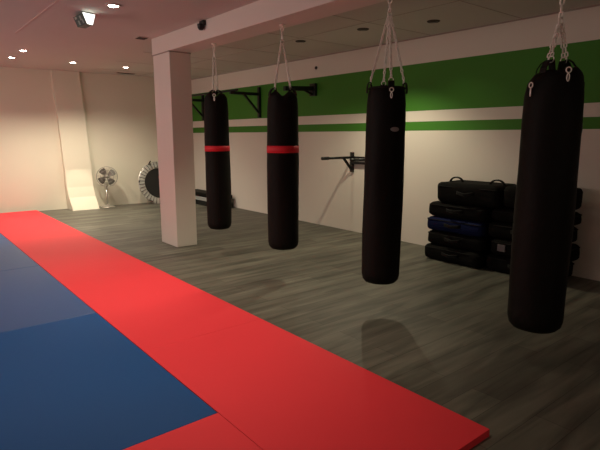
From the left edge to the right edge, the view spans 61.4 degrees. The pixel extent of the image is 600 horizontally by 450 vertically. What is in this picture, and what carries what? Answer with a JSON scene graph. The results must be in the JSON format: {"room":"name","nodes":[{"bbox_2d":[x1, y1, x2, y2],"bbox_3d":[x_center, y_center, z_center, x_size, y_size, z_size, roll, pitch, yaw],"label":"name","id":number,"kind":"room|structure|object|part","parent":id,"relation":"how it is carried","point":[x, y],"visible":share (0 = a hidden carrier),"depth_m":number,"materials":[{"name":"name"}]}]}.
{"room":"exercise studio","nodes":[
{"label":"exercise studio","id":0,"kind":"room"},
{"bbox_2d":[0,67,157,212],"bbox_3d":[-6.158,-1.540,9.341,8.814,2.750,0.200,-7,12,-35],"label":"wall","id":1,"kind":"structure","parent":0,"point":[120,110],"depth_m":10.26,"materials":[{"name":"beige paint"}]},
{"bbox_2d":[0,0,599,78],"bbox_3d":[-1.944,-2.043,3.990,9.190,0.100,14.500,-8,13,-38],"label":"ceiling","id":2,"kind":"structure","parent":0,"point":[54,39],"depth_m":6.00,"materials":[{"name":"paint"}]},
{"bbox_2d":[15,0,59,32],"bbox_3d":[-2.895,-2.266,5.521,0.025,0.013,2.100,-8,13,-38],"label":"trim","id":3,"kind":"structure","parent":2,"relation":"attached to","point":[56,1],"depth_m":5.39,"materials":[{"name":"beige"}]},
{"bbox_2d":[73,12,94,28],"bbox_3d":[-2.245,-2.149,5.298,0.171,0.147,0.351,-8,13,-38],"label":"emergency light","id":4,"kind":"object","parent":2,"relation":"attached to","point":[82,20],"visible":1,"depth_m":5.24,"materials":[{"name":"grey plastic"}]},
{"bbox_2d":[82,12,94,24],"bbox_3d":[-2.198,-2.133,5.236,0.080,0.128,0.191,1,10,6],"label":"diffuser","id":5,"kind":"object","parent":4,"relation":"attached to","point":[87,19],"depth_m":5.21,"materials":[{"name":"white"}]},
{"bbox_2d":[105,3,121,7],"bbox_3d":[-1.838,-2.157,4.973,0.155,0.017,0.155,-8,13,-38],"label":"recessed light","id":6,"kind":"object","parent":2,"relation":"in","point":[112,5],"visible":1,"depth_m":4.95,"materials":[{"name":"beige"}]},
{"bbox_2d":[134,36,148,39],"bbox_3d":[-2.078,-2.449,6.621,0.140,0.014,0.160,-8,13,-38],"label":"recessed light","id":7,"kind":"object","parent":2,"relation":"in","point":[138,37],"visible":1,"depth_m":6.61,"materials":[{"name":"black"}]},
{"bbox_2d":[151,0,387,54],"bbox_3d":[1.055,-1.767,3.315,0.327,0.210,9.210,-8,13,-38],"label":"beam","id":8,"kind":"structure","parent":2,"relation":"attached to","point":[259,17],"depth_m":5.00,"materials":[{"name":"paint"}]},
{"bbox_2d":[197,20,205,29],"bbox_3d":[-1.100,-2.213,5.599,0.080,0.105,0.100,-8,13,-38],"label":"sensor","id":9,"kind":"object","parent":8,"relation":"attached to","point":[202,23],"visible":1,"depth_m":5.57,"materials":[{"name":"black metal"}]},
{"bbox_2d":[204,43,231,229],"bbox_3d":[-0.999,-1.035,6.088,0.308,2.195,0.304,-5,11,-25],"label":"bag","id":10,"kind":"object","parent":8,"relation":"hanging from","point":[216,118],"visible":1,"depth_m":6.01,"materials":[{"name":"black leather"}]},
{"bbox_3d":[-1.021,-1.776,5.944,0.041,0.333,0.029,-8,13,-38],"label":"chain","id":11,"kind":"part","parent":10,"relation":"part of","materials":[{"name":"silver metal"}]},
{"bbox_3d":[-0.986,-1.776,5.944,0.032,0.333,0.039,-8,13,-38],"label":"chain","id":12,"kind":"part","parent":10,"relation":"part of","materials":[{"name":"silver metal"}]},
{"bbox_2d":[267,24,298,249],"bbox_3d":[-0.172,-0.846,5.073,0.326,2.215,0.331,-2,10,-9],"label":"bag","id":13,"kind":"object","parent":8,"relation":"hanging from","point":[282,111],"visible":1,"depth_m":4.99,"materials":[{"name":"black leather"}]},
{"bbox_3d":[-0.214,-1.566,4.928,0.082,0.412,0.041,-8,13,-38],"label":"chain","id":14,"kind":"part","parent":13,"relation":"part of","materials":[{"name":"silver metal"}]},
{"bbox_3d":[-0.130,-1.566,4.931,0.053,0.413,0.082,-8,13,-38],"label":"chain","id":15,"kind":"part","parent":13,"relation":"part of","materials":[{"name":"silver metal"}]},
{"bbox_2d":[362,0,407,284],"bbox_3d":[0.682,-0.640,4.048,0.324,2.265,0.321,-7,12,-39],"label":"bag","id":16,"kind":"object","parent":8,"relation":"hanging from","point":[386,105],"visible":1,"depth_m":3.97,"materials":[{"name":"black leather"}]},
{"bbox_3d":[0.617,-1.374,3.921,0.139,0.483,0.024,-1,10,-4],"label":"chain","id":17,"kind":"part","parent":16,"relation":"part of","materials":[{"name":"silver metal"}]},
{"bbox_3d":[0.684,-1.385,3.993,0.025,0.485,0.135,-1,10,-5],"label":"chain","id":18,"kind":"part","parent":16,"relation":"part of","materials":[{"name":"silver metal"}]},
{"bbox_3d":[0.691,-1.362,3.856,0.024,0.483,0.140,0,10,-1],"label":"chain","id":19,"kind":"part","parent":16,"relation":"part of","materials":[{"name":"silver metal"}]},
{"bbox_3d":[0.758,-1.374,3.928,0.130,0.485,0.024,0,10,-2],"label":"chain","id":20,"kind":"part","parent":16,"relation":"part of","materials":[{"name":"silver metal"}]},
{"bbox_2d":[507,0,584,333],"bbox_3d":[1.503,-0.461,3.045,0.337,2.270,0.340,-7,12,-39],"label":"bag","id":21,"kind":"object","parent":8,"relation":"hanging from","point":[553,104],"visible":1,"depth_m":2.97,"materials":[{"name":"black leather"}]},
{"bbox_3d":[1.481,-1.076,2.952,0.056,0.194,0.025,3,10,15],"label":"chain","id":22,"kind":"part","parent":21,"relation":"part of","materials":[{"name":"silver metal"}]},
{"bbox_3d":[1.481,-1.072,2.929,0.050,0.192,0.025,-4,11,-23],"label":"chain","id":23,"kind":"part","parent":21,"relation":"part of","materials":[{"name":"silver metal"}]},
{"bbox_3d":[1.510,-1.357,2.891,0.032,0.338,0.030,0,10,1],"label":"hanging chain","id":24,"kind":"part","parent":21,"relation":"part of","materials":[{"name":"silver metal"}]},
{"bbox_3d":[1.534,-1.075,2.952,0.047,0.193,0.025,-4,11,-23],"label":"chain","id":25,"kind":"part","parent":21,"relation":"part of","materials":[{"name":"silver metal"}]},
{"bbox_3d":[1.534,-1.071,2.928,0.054,0.194,0.026,3,10,16],"label":"chain","id":26,"kind":"part","parent":21,"relation":"part of","materials":[{"name":"silver metal"}]},
{"bbox_2d":[357,28,368,30],"bbox_3d":[0.759,-2.354,6.089,0.145,0.017,0.145,-8,13,-38],"label":"recessed light","id":27,"kind":"object","parent":2,"relation":"in","point":[358,29],"visible":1,"depth_m":6.06,"materials":[{"name":"grey"}]},
{"bbox_2d":[427,20,439,22],"bbox_3d":[1.497,-2.279,5.664,0.145,0.017,0.145,-8,13,-38],"label":"recessed light","id":28,"kind":"object","parent":2,"relation":"in","point":[428,21],"visible":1,"depth_m":5.63,"materials":[{"name":"grey"}]},
{"bbox_2d":[39,202,599,449],"bbox_3d":[-1.944,0.763,4.485,9.190,0.100,14.500,-8,13,-38],"label":"floor","id":29,"kind":"structure","parent":0,"point":[443,333],"depth_m":4.25,"materials":[{"name":"grey wood"}]},
{"bbox_2d":[0,238,38,270],"bbox_3d":[-3.954,0.397,6.162,0.992,0.040,1.987,-8,13,-38],"label":"floor mat","id":30,"kind":"object","parent":29,"relation":"on","point":[11,256],"visible":0.75,"depth_m":6.03,"materials":[{"name":"blue rubber"}]},
{"bbox_2d":[0,210,59,227],"bbox_3d":[-5.014,-0.101,8.982,0.972,0.040,1.779,-8,13,-38],"label":"floor mat","id":31,"kind":"object","parent":29,"relation":"on","point":[10,219],"visible":0.76,"depth_m":8.95,"materials":[{"name":"red rubber"}]},
{"bbox_2d":[0,266,95,332],"bbox_3d":[-2.699,0.664,4.642,0.992,0.040,1.987,-8,13,-38],"label":"floor mat","id":32,"kind":"object","parent":29,"relation":"on","point":[29,296],"visible":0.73,"depth_m":4.49,"materials":[{"name":"blue rubber"}]},
{"bbox_2d":[0,222,96,249],"bbox_3d":[-3.824,0.153,7.542,0.972,0.040,1.989,-8,13,-38],"label":"floor mat","id":33,"kind":"object","parent":29,"relation":"on","point":[24,237],"visible":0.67,"depth_m":7.42,"materials":[{"name":"red rubber"}]},
{"bbox_2d":[50,70,99,210],"bbox_3d":[-4.522,-1.686,10.169,0.630,2.750,0.435,-8,13,-38],"label":"wall pier","id":34,"kind":"object","parent":29,"relation":"on","point":[78,181],"visible":1,"depth_m":10.21,"materials":[{"name":"beige paint"}]},
{"bbox_2d":[21,240,156,284],"bbox_3d":[-2.569,0.421,6.022,0.972,0.040,1.989,-8,13,-38],"label":"floor mat","id":35,"kind":"object","parent":29,"relation":"on","point":[91,260],"visible":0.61,"depth_m":5.88,"materials":[{"name":"red rubber"}]},
{"bbox_2d":[96,166,117,207],"bbox_3d":[-4.039,-0.798,10.586,0.344,0.857,0.309,5,11,25],"label":"pedestal fan","id":36,"kind":"object","parent":29,"relation":"on","point":[111,172],"visible":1,"depth_m":10.54,"materials":[{"name":"silver metal"}]},
{"bbox_3d":[-4.116,-0.925,10.510,0.162,0.147,0.040,-3,4,-17],"label":"blade","id":37,"kind":"part","parent":36,"relation":"part of","materials":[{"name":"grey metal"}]},
{"bbox_3d":[-3.934,-1.096,10.555,0.162,0.147,0.040,-3,4,-17],"label":"blade","id":38,"kind":"part","parent":36,"relation":"part of","materials":[{"name":"grey metal"}]},
{"bbox_2d":[0,313,216,449],"bbox_3d":[-1.445,0.932,3.123,0.992,0.040,1.982,-8,13,-38],"label":"floor mat","id":39,"kind":"object","parent":29,"relation":"on","point":[76,383],"visible":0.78,"depth_m":2.89,"materials":[{"name":"blue rubber"}]},
{"bbox_2d":[138,161,159,203],"bbox_3d":[-3.110,-0.945,11.222,1.000,0.972,0.405,-8,13,-37],"label":"trampoline","id":40,"kind":"object","parent":29,"relation":"on","point":[148,185],"visible":0.63,"depth_m":11.15,"materials":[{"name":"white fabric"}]},
{"bbox_2d":[64,269,260,351],"bbox_3d":[-1.313,0.689,4.501,0.972,0.040,1.989,-8,13,-38],"label":"floor mat","id":41,"kind":"object","parent":29,"relation":"on","point":[155,308],"visible":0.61,"depth_m":4.31,"materials":[{"name":"red rubber"}]},
{"bbox_2d":[153,52,196,246],"bbox_3d":[-1.693,-0.995,6.868,0.295,2.535,0.500,-8,13,-38],"label":"pillar","id":42,"kind":"structure","parent":29,"relation":"on","point":[172,70],"depth_m":6.71,"materials":[{"name":"paint"}]},
{"bbox_2d":[152,50,190,55],"bbox_3d":[-1.697,-2.242,6.647,0.312,0.012,0.518,-8,13,-38],"label":"trim","id":43,"kind":"structure","parent":42,"relation":"attached to","point":[168,50],"depth_m":6.48,"materials":[{"name":"white paint"}]},
{"bbox_2d":[123,413,261,449],"bbox_3d":[-0.892,1.187,1.678,1.987,0.040,0.989,-8,13,-38],"label":"floor mat","id":44,"kind":"object","parent":29,"relation":"on","point":[213,432],"visible":1,"depth_m":2.43,"materials":[{"name":"red rubber"}]},
{"bbox_2d":[195,189,231,206],"bbox_3d":[-2.014,-0.582,11.034,0.345,0.275,1.520,-8,13,-38],"label":"bench","id":45,"kind":"object","parent":29,"relation":"on","point":[200,195],"visible":0.41,"depth_m":10.96,"materials":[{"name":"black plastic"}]},
{"bbox_3d":[-2.012,-0.498,11.051,0.330,0.104,0.440,-8,13,-38],"label":"leg","id":46,"kind":"part","parent":45,"relation":"part of","materials":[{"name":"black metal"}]},
{"bbox_3d":[-2.022,-0.587,11.027,0.325,0.078,1.480,-8,13,-38],"label":"rail","id":47,"kind":"part","parent":45,"relation":"part of","materials":[{"name":"white metal"}]},
{"bbox_2d":[144,319,489,449],"bbox_3d":[-0.058,0.957,2.981,0.972,0.040,1.989,-8,13,-38],"label":"floor mat","id":48,"kind":"object","parent":29,"relation":"on","point":[282,390],"visible":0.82,"depth_m":2.82,"materials":[{"name":"red rubber"}]},
{"bbox_2d":[425,243,492,268],"bbox_3d":[1.941,0.337,6.077,0.544,0.186,0.771,-8,13,-38],"label":"pad","id":49,"kind":"object","parent":29,"relation":"on","point":[474,259],"visible":0.71,"depth_m":5.86,"materials":[{"name":"black fabric"}]},
{"bbox_3d":[1.747,0.362,5.923,0.046,0.050,0.231,-8,13,-38],"label":"handle","id":50,"kind":"part","parent":49,"relation":"part of","materials":[{"name":"black"}]},
{"bbox_2d":[428,230,495,251],"bbox_3d":[1.963,0.162,6.046,0.538,0.163,0.765,-8,13,-38],"label":"pad","id":51,"kind":"object","parent":49,"relation":"on","point":[479,244],"visible":0.59,"depth_m":5.82,"materials":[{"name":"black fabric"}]},
{"bbox_3d":[1.772,0.186,5.893,0.046,0.048,0.231,-8,13,-38],"label":"handle","id":52,"kind":"part","parent":51,"relation":"part of","materials":[{"name":"black"}]},
{"bbox_2d":[427,215,495,236],"bbox_3d":[1.951,-0.007,6.018,0.542,0.170,0.766,-8,13,-38],"label":"pad","id":53,"kind":"object","parent":51,"relation":"on","point":[452,225],"visible":0.66,"depth_m":5.80,"materials":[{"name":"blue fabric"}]},
{"bbox_3d":[1.758,0.018,5.865,0.046,0.048,0.231,-8,13,-38],"label":"handle","id":54,"kind":"part","parent":53,"relation":"part of","materials":[{"name":"black"}]},
{"bbox_2d":[429,200,505,221],"bbox_3d":[1.969,-0.179,5.983,0.543,0.173,0.768,-8,13,-38],"label":"pad","id":55,"kind":"object","parent":53,"relation":"on","point":[437,208],"visible":0.7,"depth_m":5.77,"materials":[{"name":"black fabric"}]},
{"bbox_3d":[1.775,-0.154,5.829,0.046,0.049,0.231,-8,13,-38],"label":"handle","id":56,"kind":"part","parent":55,"relation":"part of","materials":[{"name":"black"}]},
{"bbox_2d":[438,177,515,207],"bbox_3d":[2.047,-0.398,5.848,0.544,0.298,0.815,-8,13,-38],"label":"pad","id":57,"kind":"object","parent":55,"relation":"on","point":[467,192],"visible":0.93,"depth_m":5.65,"materials":[{"name":"black fabric"}]},
{"bbox_3d":[1.854,-0.346,5.697,0.045,0.054,0.231,-8,13,-38],"label":"handle","id":58,"kind":"part","parent":57,"relation":"part of","materials":[{"name":"black"}]},
{"bbox_3d":[2.190,-0.470,5.600,0.038,0.070,0.186,-8,13,-38],"label":"handle","id":59,"kind":"part","parent":57,"relation":"part of","materials":[{"name":"black"}]},
{"bbox_2d":[486,253,573,276],"bbox_3d":[2.485,0.438,5.508,0.520,0.185,0.792,-8,13,-38],"label":"pad","id":60,"kind":"object","parent":29,"relation":"on","point":[495,262],"visible":0.28,"depth_m":5.53,"materials":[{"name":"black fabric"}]},
{"bbox_2d":[491,238,579,261],"bbox_3d":[2.515,0.259,5.435,0.493,0.180,0.790,-8,13,-38],"label":"pad","id":61,"kind":"object","parent":60,"relation":"on","point":[500,246],"visible":0.34,"depth_m":5.44,"materials":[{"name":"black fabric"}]},
{"bbox_2d":[488,221,577,241],"bbox_3d":[2.485,0.072,5.431,0.523,0.175,0.786,-8,13,-38],"label":"pad","id":62,"kind":"object","parent":61,"relation":"on","point":[498,229],"visible":0.33,"depth_m":5.46,"materials":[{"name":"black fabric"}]},
{"bbox_2d":[491,207,581,225],"bbox_3d":[2.503,-0.089,5.392,0.518,0.142,0.788,-8,13,-38],"label":"pad","id":63,"kind":"object","parent":62,"relation":"on","point":[503,214],"visible":0.26,"depth_m":5.42,"materials":[{"name":"black fabric"}]},
{"bbox_2d":[503,185,582,209],"bbox_3d":[2.535,-0.282,5.291,0.524,0.230,0.650,-8,13,-38],"label":"pad","id":64,"kind":"object","parent":63,"relation":"on","point":[510,191],"visible":0.18,"depth_m":5.31,"materials":[{"name":"black fabric"}]},
{"bbox_2d":[191,6,599,280],"bbox_3d":[1.524,-1.130,7.015,0.150,2.750,14.100,-8,13,-38],"label":"wall","id":65,"kind":"structure","parent":0,"point":[467,88],"depth_m":6.69,"materials":[{"name":"white paint"}]},
{"bbox_2d":[192,87,260,120],"bbox_3d":[-1.692,-2.419,10.152,0.659,0.560,2.600,-8,13,-38],"label":"bar","id":66,"kind":"object","parent":65,"relation":"attached to","point":[233,91],"visible":0.87,"depth_m":9.48,"materials":[{"name":"black metal"}]},
{"bbox_3d":[-2.150,-2.600,11.182,0.049,0.560,0.060,-8,13,-38],"label":"wall post","id":67,"kind":"part","parent":66,"relation":"part of","materials":[{"name":"black metal"}]},
{"bbox_3d":[-1.016,-2.418,9.284,0.630,0.050,0.050,-8,13,-38],"label":"arm","id":68,"kind":"part","parent":66,"relation":"part of","materials":[{"name":"black metal"}]},
{"bbox_3d":[-0.768,-2.305,9.508,0.049,0.560,0.060,-8,13,-38],"label":"wall post","id":69,"kind":"part","parent":66,"relation":"part of","materials":[{"name":"black metal"}]},
{"bbox_2d":[283,83,316,95],"bbox_3d":[-0.005,-2.187,8.117,0.622,0.200,0.140,-8,13,-38],"label":"wall bracket","id":70,"kind":"object","parent":65,"relation":"attached to","point":[311,89],"visible":1,"depth_m":8.19,"materials":[{"name":"black metal"}]},
{"bbox_3d":[-0.020,-2.190,8.105,0.584,0.100,0.060,-8,13,-38],"label":"arm","id":71,"kind":"part","parent":70,"relation":"part of","materials":[{"name":"black metal"}]},
{"bbox_3d":[0.217,-2.218,8.295,0.050,0.200,0.140,-8,13,-38],"label":"wall plate","id":72,"kind":"part","parent":70,"relation":"part of","materials":[{"name":"black metal"}]},
{"bbox_2d":[97,0,521,76],"bbox_3d":[0.744,-2.310,5.769,2.350,0.012,13.500,-8,13,-38],"label":"trim","id":73,"kind":"structure","parent":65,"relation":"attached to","point":[458,0],"depth_m":6.35,"materials":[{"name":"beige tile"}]},
{"bbox_2d":[321,152,364,171],"bbox_3d":[0.757,-0.897,7.378,0.640,0.305,0.660,-8,13,-38],"label":"bar","id":74,"kind":"object","parent":65,"relation":"attached to","point":[353,159],"visible":0.59,"depth_m":7.65,"materials":[{"name":"black metal"}]},
{"bbox_3d":[0.803,-0.970,7.795,0.035,0.305,0.060,-8,13,-38],"label":"wall plate","id":75,"kind":"part","parent":74,"relation":"part of","materials":[{"name":"black metal"}]},
{"bbox_2d":[191,4,599,79],"bbox_3d":[1.698,-2.417,6.440,0.012,0.014,13.350,-8,13,-38],"label":"trim","id":76,"kind":"structure","parent":65,"relation":"attached to","point":[598,4],"depth_m":6.36,"materials":[{"name":"white paint"}]}
]}

